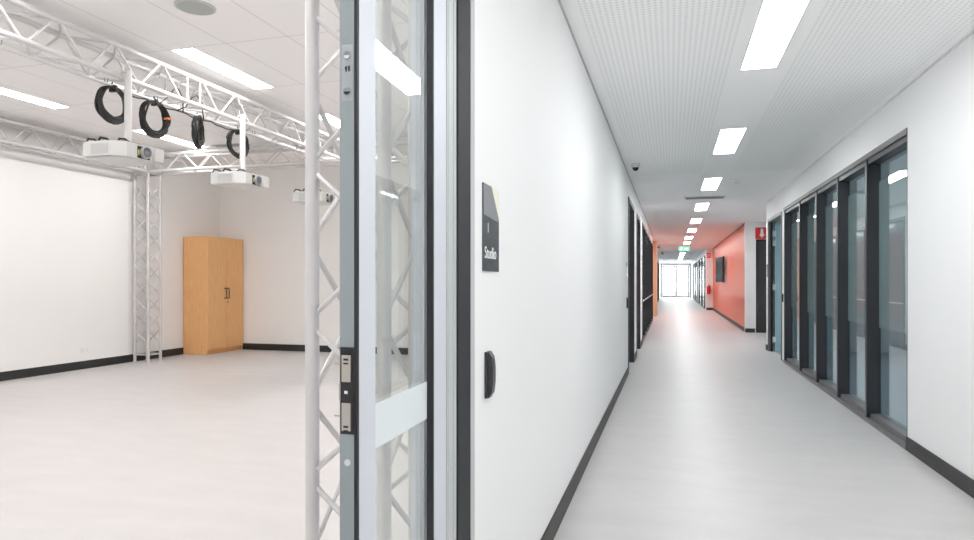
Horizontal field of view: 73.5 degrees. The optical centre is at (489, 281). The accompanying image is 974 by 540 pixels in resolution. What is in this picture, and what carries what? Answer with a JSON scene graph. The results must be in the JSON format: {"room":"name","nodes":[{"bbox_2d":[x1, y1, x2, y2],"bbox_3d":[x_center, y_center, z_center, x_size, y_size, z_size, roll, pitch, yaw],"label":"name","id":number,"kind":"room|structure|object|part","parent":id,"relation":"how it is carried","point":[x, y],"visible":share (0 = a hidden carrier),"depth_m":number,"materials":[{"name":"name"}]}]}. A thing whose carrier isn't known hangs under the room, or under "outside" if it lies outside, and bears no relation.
{"room":"corridor","nodes":[
{"label":"corridor","id":0,"kind":"room"},
{"bbox_2d":[0,121,219,354],"bbox_3d":[-6.676,-0.400,6.606,0.200,3.300,11.960,0,0,16],"label":"wall","id":1,"kind":"structure","parent":0,"point":[190,202],"depth_m":10.78,"materials":[{"name":"white paint"}]},
{"bbox_2d":[0,158,127,371],"bbox_3d":[-6.539,-0.208,6.703,0.011,2.684,7.020,0,0,16],"label":"projection screen","id":2,"kind":"object","parent":1,"relation":"attached to","point":[64,233],"visible":1,"depth_m":8.96,"materials":[{"name":"white fabric"}]},
{"bbox_2d":[81,347,88,352],"bbox_3d":[-5.799,0.980,9.331,0.009,0.072,0.120,0,0,16],"label":"power outlet","id":3,"kind":"object","parent":2,"relation":"attached to","point":[85,349],"visible":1,"depth_m":9.33,"materials":[{"name":"white paint"}]},
{"bbox_2d":[0,347,182,380],"bbox_3d":[-6.700,1.192,6.115,0.016,0.115,10.600,0,0,16],"label":"baseboard","id":4,"kind":"structure","parent":1,"relation":"attached to","point":[51,369],"depth_m":9.22,"materials":[{"name":"grey plastic"}]},
{"bbox_2d":[83,137,163,166],"bbox_3d":[-3.032,-1.077,5.386,0.430,0.173,0.443,0,0,16],"label":"projector","id":5,"kind":"object","parent":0,"point":[126,153],"visible":1,"depth_m":5.25,"materials":[{"name":"grey plastic"}]},
{"bbox_2d":[90,143,107,153],"bbox_3d":[-3.103,-1.056,5.178,0.170,0.086,0.005,0,0,16],"label":"grille","id":6,"kind":"object","parent":5,"relation":"attached to","point":[95,148],"depth_m":5.18,"materials":[{"name":"grey plastic"}]},
{"bbox_2d":[0,0,407,166],"bbox_3d":[-3.043,-2.100,5.598,7.740,0.100,11.960,0,0,16],"label":"ceiling","id":7,"kind":"structure","parent":0,"point":[264,40],"depth_m":6.22,"materials":[{"name":"tile"}]},
{"bbox_2d":[0,87,68,108],"bbox_3d":[-5.210,-2.047,7.102,0.236,0.006,1.216,0,0,16],"label":"recessed light","id":8,"kind":"object","parent":7,"relation":"in","point":[4,91],"visible":1,"depth_m":7.29,"materials":[{"name":"white plastic"}]},
{"bbox_2d":[132,129,206,147],"bbox_3d":[-4.576,-2.047,9.386,0.236,0.006,1.216,0,0,16],"label":"recessed light","id":9,"kind":"object","parent":7,"relation":"in","point":[166,137],"visible":0.67,"depth_m":9.46,"materials":[{"name":"white plastic"}]},
{"bbox_2d":[0,0,339,161],"bbox_3d":[-3.057,-1.830,5.960,0.295,0.295,6.650,0,0,16],"label":"lighting truss","id":10,"kind":"object","parent":7,"relation":"hanging from","point":[6,14],"visible":0.75,"depth_m":5.75,"materials":[{"name":"metal"}]},
{"bbox_2d":[119,64,132,141],"bbox_3d":[-3.037,-1.472,5.451,0.129,0.660,0.100,0,0,16],"label":"pole","id":11,"kind":"object","parent":10,"relation":"hanging from","point":[127,74],"visible":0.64,"depth_m":5.42,"materials":[{"name":"white metal"}]},
{"bbox_2d":[0,40,269,141],"bbox_3d":[-3.066,-1.674,5.988,0.046,0.064,3.500,0,0,16],"label":"pipe","id":12,"kind":"object","parent":10,"relation":"hanging from","point":[104,82],"visible":0.95,"depth_m":5.38,"materials":[{"name":"metal"}]},
{"bbox_2d":[94,82,123,124],"bbox_3d":[-3.194,-1.514,5.522,0.068,0.372,0.332,0,0,16],"label":"cable coil","id":13,"kind":"object","parent":12,"relation":"hanging from","point":[98,102],"visible":0.79,"depth_m":5.45,"materials":[{"name":"black rubber"}]},
{"bbox_2d":[108,85,235,130],"bbox_3d":[-2.934,-1.718,6.263,0.096,0.215,1.704,0,0,16],"label":"power cable","id":14,"kind":"object","parent":12,"relation":"hanging from","point":[183,107],"visible":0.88,"depth_m":6.23,"materials":[{"name":"black plastic"}]},
{"bbox_2d":[191,112,204,148],"bbox_3d":[-2.914,-1.514,6.498,0.070,0.372,0.338,0,0,-10],"label":"cable coil","id":15,"kind":"object","parent":12,"relation":"hanging from","point":[197,132],"visible":0.99,"depth_m":6.45,"materials":[{"name":"black rubber"}]},
{"bbox_2d":[226,127,249,158],"bbox_3d":[-2.755,-1.519,7.107,0.069,0.362,0.383,0,0,16],"label":"cable coil","id":16,"kind":"object","parent":12,"relation":"hanging from","point":[229,136],"visible":0.68,"depth_m":7.02,"materials":[{"name":"black rubber"}]},
{"bbox_2d":[139,96,170,137],"bbox_3d":[-3.069,-1.508,5.971,0.071,0.390,0.314,0,0,22],"label":"cable coil","id":17,"kind":"object","parent":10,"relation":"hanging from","point":[166,120],"visible":1,"depth_m":5.95,"materials":[{"name":"black rubber"}]},
{"bbox_3d":[-2.988,-1.830,6.210,0.269,0.269,0.019,0,0,16],"label":"frame","id":18,"kind":"part","parent":10,"relation":"part of","materials":[{"name":"metal"}]},
{"bbox_3d":[-2.942,-1.830,6.374,0.269,0.269,0.019,0,0,16],"label":"frame","id":19,"kind":"part","parent":10,"relation":"part of","materials":[{"name":"metal"}]},
{"bbox_2d":[236,110,245,170],"bbox_3d":[-2.633,-1.472,6.906,0.129,0.660,0.100,0,0,16],"label":"pole","id":20,"kind":"object","parent":10,"relation":"hanging from","point":[242,118],"visible":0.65,"depth_m":6.88,"materials":[{"name":"white metal"}]},
{"bbox_2d":[211,168,268,189],"bbox_3d":[-2.628,-1.077,6.841,0.430,0.173,0.443,0,0,16],"label":"projector","id":21,"kind":"object","parent":20,"relation":"hanging from","point":[235,180],"visible":1,"depth_m":6.68,"materials":[{"name":"grey plastic"}]},
{"bbox_2d":[217,173,231,181],"bbox_3d":[-2.699,-1.056,6.633,0.170,0.086,0.005,0,0,16],"label":"grille","id":22,"kind":"object","parent":21,"relation":"attached to","point":[221,177],"depth_m":6.63,"materials":[{"name":"grey plastic"}]},
{"bbox_3d":[-2.229,-1.472,8.361,0.129,0.660,0.100,0,0,16],"label":"pole","id":23,"kind":"object","parent":10,"relation":"hanging from","visible":0},
{"bbox_2d":[293,188,335,205],"bbox_3d":[-2.224,-1.077,8.296,0.430,0.173,0.443,0,0,16],"label":"projector","id":24,"kind":"object","parent":23,"relation":"hanging from","point":[298,196],"visible":0.59,"depth_m":8.14,"materials":[{"name":"grey plastic"}]},
{"bbox_2d":[299,193,304,199],"bbox_3d":[-2.295,-1.056,8.088,0.170,0.086,0.005,0,0,16],"label":"grille","id":25,"kind":"object","parent":24,"relation":"attached to","point":[301,195],"depth_m":8.10,"materials":[{"name":"grey plastic"}]},
{"bbox_2d":[174,0,215,14],"bbox_3d":[-2.199,-2.041,4.865,0.290,0.018,0.290,0,0,16],"label":"ceiling speaker","id":26,"kind":"object","parent":7,"relation":"attached to","point":[195,7],"visible":1,"depth_m":4.84,"materials":[{"name":"grey plastic"}]},
{"bbox_2d":[170,47,273,88],"bbox_3d":[-2.552,-2.047,6.323,0.236,0.006,1.216,0,0,16],"label":"recessed light","id":27,"kind":"object","parent":7,"relation":"in","point":[193,54],"visible":1,"depth_m":6.23,"materials":[{"name":"white plastic"}]},
{"bbox_2d":[211,143,250,146],"bbox_3d":[-3.887,-2.045,9.776,0.600,0.010,0.140,0,0,16],"label":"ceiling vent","id":28,"kind":"object","parent":7,"relation":"in","point":[233,144],"visible":0.64,"depth_m":9.78,"materials":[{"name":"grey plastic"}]},
{"bbox_2d":[320,114,339,127],"bbox_3d":[-1.926,-2.047,8.578,0.236,0.006,1.216,0,0,16],"label":"recessed light","id":29,"kind":"object","parent":7,"relation":"in","point":[334,121],"visible":0.24,"depth_m":8.29,"materials":[{"name":"white plastic"}]},
{"bbox_2d":[220,162,407,348],"bbox_3d":[-1.460,-0.400,11.261,7.362,3.300,0.200,0,0,16],"label":"wall","id":30,"kind":"structure","parent":0,"point":[270,226],"depth_m":11.77,"materials":[{"name":"white paint"}]},
{"bbox_2d":[243,343,407,354],"bbox_3d":[-1.248,1.192,11.091,6.862,0.115,0.014,0,0,16],"label":"baseboard","id":31,"kind":"structure","parent":30,"relation":"attached to","point":[247,346],"depth_m":11.76,"materials":[{"name":"grey plastic"}]},
{"bbox_2d":[0,297,973,539],"bbox_3d":[5.815,1.298,24.124,14.900,0.104,56.000,0,0,16],"label":"floor","id":32,"kind":"structure","parent":0,"point":[708,434],"depth_m":4.71,"materials":[{"name":"plastic"}]},
{"bbox_2d":[132,172,162,362],"bbox_3d":[-5.370,-0.217,10.229,0.322,2.934,0.322,0,0,16],"label":"column","id":33,"kind":"structure","parent":32,"relation":"on","point":[148,353],"depth_m":10.13,"materials":[{"name":"metal"}]},
{"bbox_3d":[-5.370,-1.675,10.229,0.269,0.019,0.269,0,0,16],"label":"frame","id":34,"kind":"part","parent":33,"relation":"part of","materials":[{"name":"metal"}]},
{"bbox_3d":[-5.370,1.138,10.229,0.269,0.019,0.269,0,0,16],"label":"frame","id":35,"kind":"part","parent":33,"relation":"part of","materials":[{"name":"metal"}]},
{"bbox_2d":[133,137,407,175],"bbox_3d":[-2.142,-1.830,9.333,7.000,0.295,0.295,0,0,16],"label":"lighting truss","id":36,"kind":"object","parent":33,"relation":"on","point":[260,149],"visible":0.34,"depth_m":9.74,"materials":[{"name":"metal"}]},
{"bbox_2d":[0,117,146,172],"bbox_3d":[-6.358,-1.830,6.669,0.295,0.295,7.050,0,0,16],"label":"lighting truss","id":37,"kind":"object","parent":36,"relation":"attached to","point":[13,124],"visible":0.66,"depth_m":8.59,"materials":[{"name":"metal"}]},
{"bbox_2d":[183,236,242,354],"bbox_3d":[-4.888,0.240,11.600,0.542,2.020,0.940,0,0,16],"label":"storage cabinet","id":38,"kind":"object","parent":32,"relation":"on","point":[212,266],"visible":1,"depth_m":11.22,"materials":[{"name":"brown wood"}]},
{"bbox_3d":[-4.740,0.200,11.315,0.021,1.936,0.466,0,0,16],"label":"door","id":39,"kind":"part","parent":38,"relation":"part of","materials":[{"name":"brown wood"}]},
{"bbox_3d":[-4.615,0.200,11.768,0.021,1.936,0.466,0,0,16],"label":"door","id":40,"kind":"part","parent":38,"relation":"part of","materials":[{"name":"brown wood"}]},
{"bbox_2d":[305,0,410,539],"bbox_3d":[-0.415,-0.368,2.175,0.322,3.237,0.322,0,0,16],"label":"column","id":41,"kind":"structure","parent":32,"relation":"on","point":[386,296],"depth_m":2.07,"materials":[{"name":"metal"}]},
{"bbox_2d":[475,0,652,539],"bbox_3d":[1.836,-0.400,9.038,0.178,3.300,24.800,0,0,16],"label":"wall","id":42,"kind":"structure","parent":0,"point":[553,318],"depth_m":2.90,"materials":[{"name":"white paint"}]},
{"bbox_2d":[334,0,445,539],"bbox_3d":[-0.202,0.055,1.452,0.046,2.370,0.500,0,0,16],"label":"door","id":43,"kind":"structure","parent":42,"relation":"in","point":[365,425],"depth_m":1.27,"materials":[{"name":"silver metal"}]},
{"bbox_3d":[-0.267,0.252,1.212,0.018,0.052,0.001,0,0,16],"label":"strike plate","id":44,"kind":"part","parent":43,"relation":"part of","materials":[{"name":"silver metal"}]},
{"bbox_3d":[-0.267,0.162,1.212,0.018,0.050,0.001,0,0,16],"label":"strike plate","id":45,"kind":"part","parent":43,"relation":"part of","materials":[{"name":"silver metal"}]},
{"bbox_2d":[343,87,350,95],"bbox_3d":[-0.266,-0.353,1.211,0.017,0.017,0.001,0,0,16],"label":"screw","id":46,"kind":"object","parent":43,"relation":"on","point":[346,90],"depth_m":1.21,"materials":[{"name":"grey metal"}]},
{"bbox_2d":[343,51,350,59],"bbox_3d":[-0.266,-0.420,1.211,0.017,0.017,0.001,0,0,16],"label":"screw","id":47,"kind":"object","parent":43,"relation":"on","point":[346,54],"depth_m":1.21,"materials":[{"name":"grey metal"}]},
{"bbox_3d":[-0.265,0.055,1.217,0.029,2.370,0.008,0,0,16],"label":"edge plate","id":48,"kind":"part","parent":43,"relation":"part of","materials":[{"name":"grey metal"}]},
{"bbox_3d":[-0.265,-0.388,1.212,0.022,0.105,0.001,0,0,16],"label":"flush bolt plate","id":49,"kind":"part","parent":43,"relation":"part of","materials":[{"name":"grey metal"}]},
{"bbox_2d":[411,0,474,539],"bbox_3d":[-0.320,0.030,1.119,0.104,2.440,1.686,0,0,16],"label":"door frame","id":50,"kind":"structure","parent":42,"relation":"attached to","point":[460,14],"depth_m":1.77,"materials":[{"name":"silver metal"}]},
{"bbox_2d":[484,351,495,398],"bbox_3d":[0.001,0.292,2.049,0.026,0.145,0.050,0,0,16],"label":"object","id":51,"kind":"object","parent":42,"relation":"attached to","point":[489,358],"visible":1,"depth_m":2.03,"materials":[{"name":"grey"}]},
{"bbox_2d":[482,182,498,271],"bbox_3d":[0.003,-0.169,2.095,0.005,0.273,0.190,0,0,16],"label":"room sign","id":52,"kind":"object","parent":42,"relation":"attached to","point":[490,195],"visible":1,"depth_m":2.08,"materials":[{"name":"grey plastic"}]},
{"bbox_3d":[0.005,-0.249,2.095,0.001,0.107,0.182,0,0,16],"label":"grey panel","id":53,"kind":"part","parent":52,"relation":"part of","materials":[{"name":"grey plastic"}]},
{"bbox_2d":[541,338,642,539],"bbox_3d":[1.518,1.200,7.539,0.012,0.100,11.660,0,0,16],"label":"baseboard","id":54,"kind":"structure","parent":42,"relation":"attached to","point":[553,526],"depth_m":4.05,"materials":[{"name":"grey plastic"}]},
{"bbox_2d":[558,0,652,235],"bbox_3d":[1.926,-1.446,9.013,0.010,0.008,24.800,0,0,16],"label":"trim","id":55,"kind":"structure","parent":42,"relation":"attached to","point":[559,1],"depth_m":4.68,"materials":[{"name":"grey plastic"}]},
{"bbox_2d":[628,196,633,366],"bbox_3d":[1.974,0.050,9.498,0.182,2.400,1.360,0,0,16],"label":"door","id":56,"kind":"structure","parent":42,"relation":"in","point":[630,205],"depth_m":10.07,"materials":[{"name":"grey"}]},
{"bbox_2d":[637,214,639,348],"bbox_3d":[2.554,0.050,11.589,0.182,2.400,1.200,0,0,16],"label":"door","id":57,"kind":"structure","parent":42,"relation":"in","point":[638,218],"depth_m":12.08,"materials":[{"name":"grey"}]},
{"bbox_2d":[642,222,652,341],"bbox_3d":[4.039,0.025,16.937,0.182,2.450,7.800,0,0,16],"label":"panels","id":58,"kind":"object","parent":42,"relation":"attached to","point":[647,245],"visible":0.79,"depth_m":15.67,"materials":[{"name":"grey glass"}]},
{"bbox_3d":[3.558,0.025,15.078,0.030,2.330,1.256,0,0,16],"label":"dark panel","id":59,"kind":"part","parent":58,"relation":"part of","materials":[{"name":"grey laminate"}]},
{"bbox_2d":[657,258,659,298],"bbox_3d":[9.082,-0.100,35.852,0.202,2.700,31.050,0,0,16],"label":"wall","id":60,"kind":"structure","parent":0,"point":[657,258],"depth_m":46.48,"materials":[{"name":"white paint"}]},
{"bbox_2d":[653,241,656,316],"bbox_3d":[5.923,-0.100,23.730,0.300,2.700,0.900,0,0,16],"label":"panel","id":61,"kind":"object","parent":60,"relation":"attached to","point":[654,242],"visible":0.43,"depth_m":23.27,"materials":[{"name":"brown wood"}]},
{"bbox_2d":[657,261,658,302],"bbox_3d":[8.678,0.025,34.174,0.080,2.450,17.500,0,0,16],"label":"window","id":62,"kind":"structure","parent":60,"relation":"in","point":[657,261],"depth_m":38.14,"materials":[{"name":"grey"}]},
{"bbox_2d":[660,263,690,263],"bbox_3d":[14.396,-1.410,50.567,2.570,0.080,0.150,0,0,16],"label":"wall","id":63,"kind":"structure","parent":0,"point":[660,263],"depth_m":50.49,"materials":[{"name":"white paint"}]},
{"bbox_2d":[660,264,690,297],"bbox_3d":[14.391,-0.060,50.531,2.280,2.620,0.163,0,0,16],"label":"end door","id":64,"kind":"structure","parent":63,"relation":"in","point":[676,265],"depth_m":50.53,"materials":[{"name":"white metal"}]},
{"bbox_2d":[691,248,712,308],"bbox_3d":[12.685,-0.100,39.340,0.420,2.700,22.400,0,0,16],"label":"wall","id":65,"kind":"structure","parent":0,"point":[708,261],"depth_m":28.59,"materials":[{"name":"white paint"}]},
{"bbox_2d":[693,255,704,308],"bbox_3d":[11.723,0.025,36.701,0.080,2.450,15.000,0,0,16],"label":"window","id":66,"kind":"structure","parent":65,"relation":"in","point":[699,266],"depth_m":35.22,"materials":[{"name":"grey"}]},
{"bbox_3d":[13.343,0.025,42.450,0.034,2.330,2.916,0,0,16],"label":"dark panel","id":67,"kind":"part","parent":66,"relation":"part of","materials":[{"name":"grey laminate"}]},
{"bbox_3d":[11.746,0.025,36.695,0.034,2.330,2.916,0,0,16],"label":"dark panel","id":68,"kind":"part","parent":66,"relation":"part of","materials":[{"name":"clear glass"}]},
{"bbox_3d":[10.947,0.025,33.818,0.034,2.330,2.916,0,0,16],"label":"dark panel","id":69,"kind":"part","parent":66,"relation":"part of","materials":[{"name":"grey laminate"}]},
{"bbox_3d":[10.148,0.025,30.941,0.034,2.330,2.916,0,0,16],"label":"dark panel","id":70,"kind":"part","parent":66,"relation":"part of","materials":[{"name":"clear glass"}]},
{"bbox_2d":[707,285,710,293],"bbox_3d":[9.539,0.330,28.474,0.150,0.440,0.182,0,0,-16],"label":"fire extinguisher","id":71,"kind":"object","parent":65,"relation":"attached to","point":[708,286],"visible":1,"depth_m":28.40,"materials":[{"name":"red metal"}]},
{"bbox_2d":[713,224,744,331],"bbox_3d":[8.099,-0.100,22.317,0.152,2.700,12.860,0,0,16],"label":"wall","id":72,"kind":"structure","parent":0,"point":[729,295],"depth_m":19.48,"materials":[{"name":"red paint"}]},
{"bbox_2d":[716,256,724,281],"bbox_3d":[7.845,-0.400,22.181,0.113,0.860,1.450,0,0,11],"label":"television","id":73,"kind":"object","parent":72,"relation":"attached to","point":[720,261],"visible":1,"depth_m":21.86,"materials":[{"name":"black"}]},
{"bbox_2d":[713,223,744,248],"bbox_3d":[8.031,-1.438,22.336,0.012,0.025,12.860,0,0,16],"label":"trim","id":74,"kind":"structure","parent":72,"relation":"attached to","point":[744,223],"depth_m":19.77,"materials":[{"name":"grey"}]},
{"bbox_2d":[745,222,745,327],"bbox_3d":[6.291,-0.100,16.073,0.015,2.700,0.140,0,0,16],"label":"trim","id":75,"kind":"structure","parent":72,"relation":"attached to","point":[745,222],"depth_m":16.00,"materials":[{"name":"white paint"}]},
{"bbox_2d":[746,222,765,332],"bbox_3d":[6.775,-0.100,15.938,0.990,2.700,0.140,0,0,16],"label":"wall","id":76,"kind":"structure","parent":0,"point":[750,226],"depth_m":15.97,"materials":[{"name":"white paint"}]},
{"bbox_2d":[745,328,754,332],"bbox_3d":[6.372,1.200,15.972,0.225,0.100,0.012,0,0,16],"label":"baseboard","id":77,"kind":"structure","parent":76,"relation":"attached to","point":[749,330],"depth_m":15.96,"materials":[{"name":"grey plastic"}]},
{"bbox_2d":[755,227,765,238],"bbox_3d":[6.618,-1.177,15.904,0.275,0.285,0.006,0,0,16],"label":"fire sign","id":78,"kind":"object","parent":76,"relation":"attached to","point":[760,232],"visible":0.87,"depth_m":15.91,"materials":[{"name":"red plastic"}]},
{"bbox_2d":[756,239,765,332],"bbox_3d":[6.721,0.110,15.912,0.440,2.280,0.060,0,0,16],"label":"door","id":79,"kind":"structure","parent":76,"relation":"in","point":[760,243],"depth_m":15.93,"materials":[{"name":"grey"}]},
{"bbox_2d":[560,0,973,262],"bbox_3d":[7.843,-1.500,23.561,4.290,0.100,56.000,0,0,16],"label":"ceiling","id":80,"kind":"structure","parent":0,"point":[666,76],"depth_m":4.80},
{"bbox_2d":[631,163,639,170],"bbox_3d":[1.789,-1.403,8.014,0.110,0.093,0.110,0,0,16],"label":"dome camera","id":81,"kind":"object","parent":80,"relation":"attached to","point":[635,166],"visible":1,"depth_m":7.98,"materials":[{"name":"grey plastic"}]},
{"bbox_2d":[679,246,689,250],"bbox_3d":[7.705,-1.325,25.887,0.420,0.250,0.050,0,0,16],"label":"exit sign","id":82,"kind":"object","parent":80,"relation":"hanging from","point":[681,248],"visible":0.96,"depth_m":25.87,"materials":[{"name":"green plastic"}]},
{"bbox_2d":[690,218,701,223],"bbox_3d":[4.931,-1.447,15.620,0.237,0.006,1.256,0,0,16],"label":"recessed light","id":83,"kind":"object","parent":80,"relation":"in","point":[698,220],"visible":1,"depth_m":15.57,"materials":[{"name":"white plastic"}]},
{"bbox_2d":[694,203,709,210],"bbox_3d":[4.112,-1.447,12.672,0.237,0.006,1.256,0,0,16],"label":"recessed light","id":84,"kind":"object","parent":80,"relation":"in","point":[699,206],"visible":1,"depth_m":12.57,"materials":[{"name":"white plastic"}]},
{"bbox_2d":[684,195,725,199],"bbox_3d":[3.678,-1.435,11.173,0.680,0.030,0.220,0,0,16],"label":"ceiling vent","id":85,"kind":"object","parent":80,"relation":"in","point":[722,196],"visible":1,"depth_m":11.13,"materials":[{"name":"grey plastic"}]},
{"bbox_2d":[701,177,721,190],"bbox_3d":[3.293,-1.447,9.723,0.237,0.006,1.256,0,0,16],"label":"recessed light","id":86,"kind":"object","parent":80,"relation":"in","point":[708,183],"visible":1,"depth_m":9.62,"materials":[{"name":"white plastic"}]},
{"bbox_2d":[713,128,746,153],"bbox_3d":[2.475,-1.447,6.775,0.237,0.006,1.256,0,0,16],"label":"recessed light","id":87,"kind":"object","parent":80,"relation":"in","point":[728,141],"visible":1,"depth_m":6.69,"materials":[{"name":"white plastic"}]},
{"bbox_2d":[740,0,810,70],"bbox_3d":[1.656,-1.447,3.826,0.237,0.006,1.256,0,0,16],"label":"recessed light","id":88,"kind":"object","parent":80,"relation":"in","point":[777,21],"visible":1,"depth_m":3.78,"materials":[{"name":"white plastic"}]},
{"bbox_2d":[777,200,906,352],"bbox_3d":[7.531,-0.100,11.370,4.770,2.700,0.140,0,0,16],"label":"wall","id":89,"kind":"structure","parent":0,"point":[891,341],"depth_m":11.56,"materials":[{"name":"white paint"}]},
{"bbox_2d":[766,33,973,479],"bbox_3d":[2.989,-0.100,4.214,0.154,2.700,16.120,0,0,16],"label":"wall","id":90,"kind":"structure","parent":0,"point":[937,109],"depth_m":5.13,"materials":[{"name":"white paint"}]},
{"bbox_2d":[768,211,831,360],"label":"door","id":91,"kind":"structure","parent":90,"relation":"in","point":[777,233],"depth_m":11.57,"materials":[{"name":"grey"}]},
{"bbox_3d":[4.864,0.070,11.000,0.132,2.360,1.520,0,0,16],"label":"door frame","id":92,"kind":"part","parent":91,"relation":"part of","materials":[{"name":"grey metal"}]},
{"bbox_3d":[3.879,1.215,7.467,0.129,0.070,5.495,0,0,16],"label":"window sill","id":93,"kind":"part","parent":90,"relation":"part of","materials":[{"name":"grey"}]},
{"bbox_2d":[766,344,973,498],"bbox_3d":[2.923,1.200,4.232,0.012,0.100,16.120,0,0,16],"label":"baseboard","id":94,"kind":"structure","parent":90,"relation":"attached to","point":[956,477],"depth_m":4.20,"materials":[{"name":"grey plastic"}]},
{"bbox_2d":[766,30,973,202],"bbox_3d":[2.923,-1.445,4.232,0.012,0.010,16.120,0,0,16],"label":"trim","id":95,"kind":"structure","parent":90,"relation":"attached to","point":[972,31],"depth_m":5.05,"materials":[{"name":"white"}]},
{"label":"outside","id":96,"kind":"structure","parent":0,"visible":0},
{"bbox_2d":[664,292,687,297],"bbox_3d":[19.062,1.340,64.927,26.000,0.120,29.680,0,0,16],"label":"ground","id":97,"kind":"structure","parent":96,"point":[665,293],"depth_m":64.20,"materials":[{"name":"white"}]}
]}

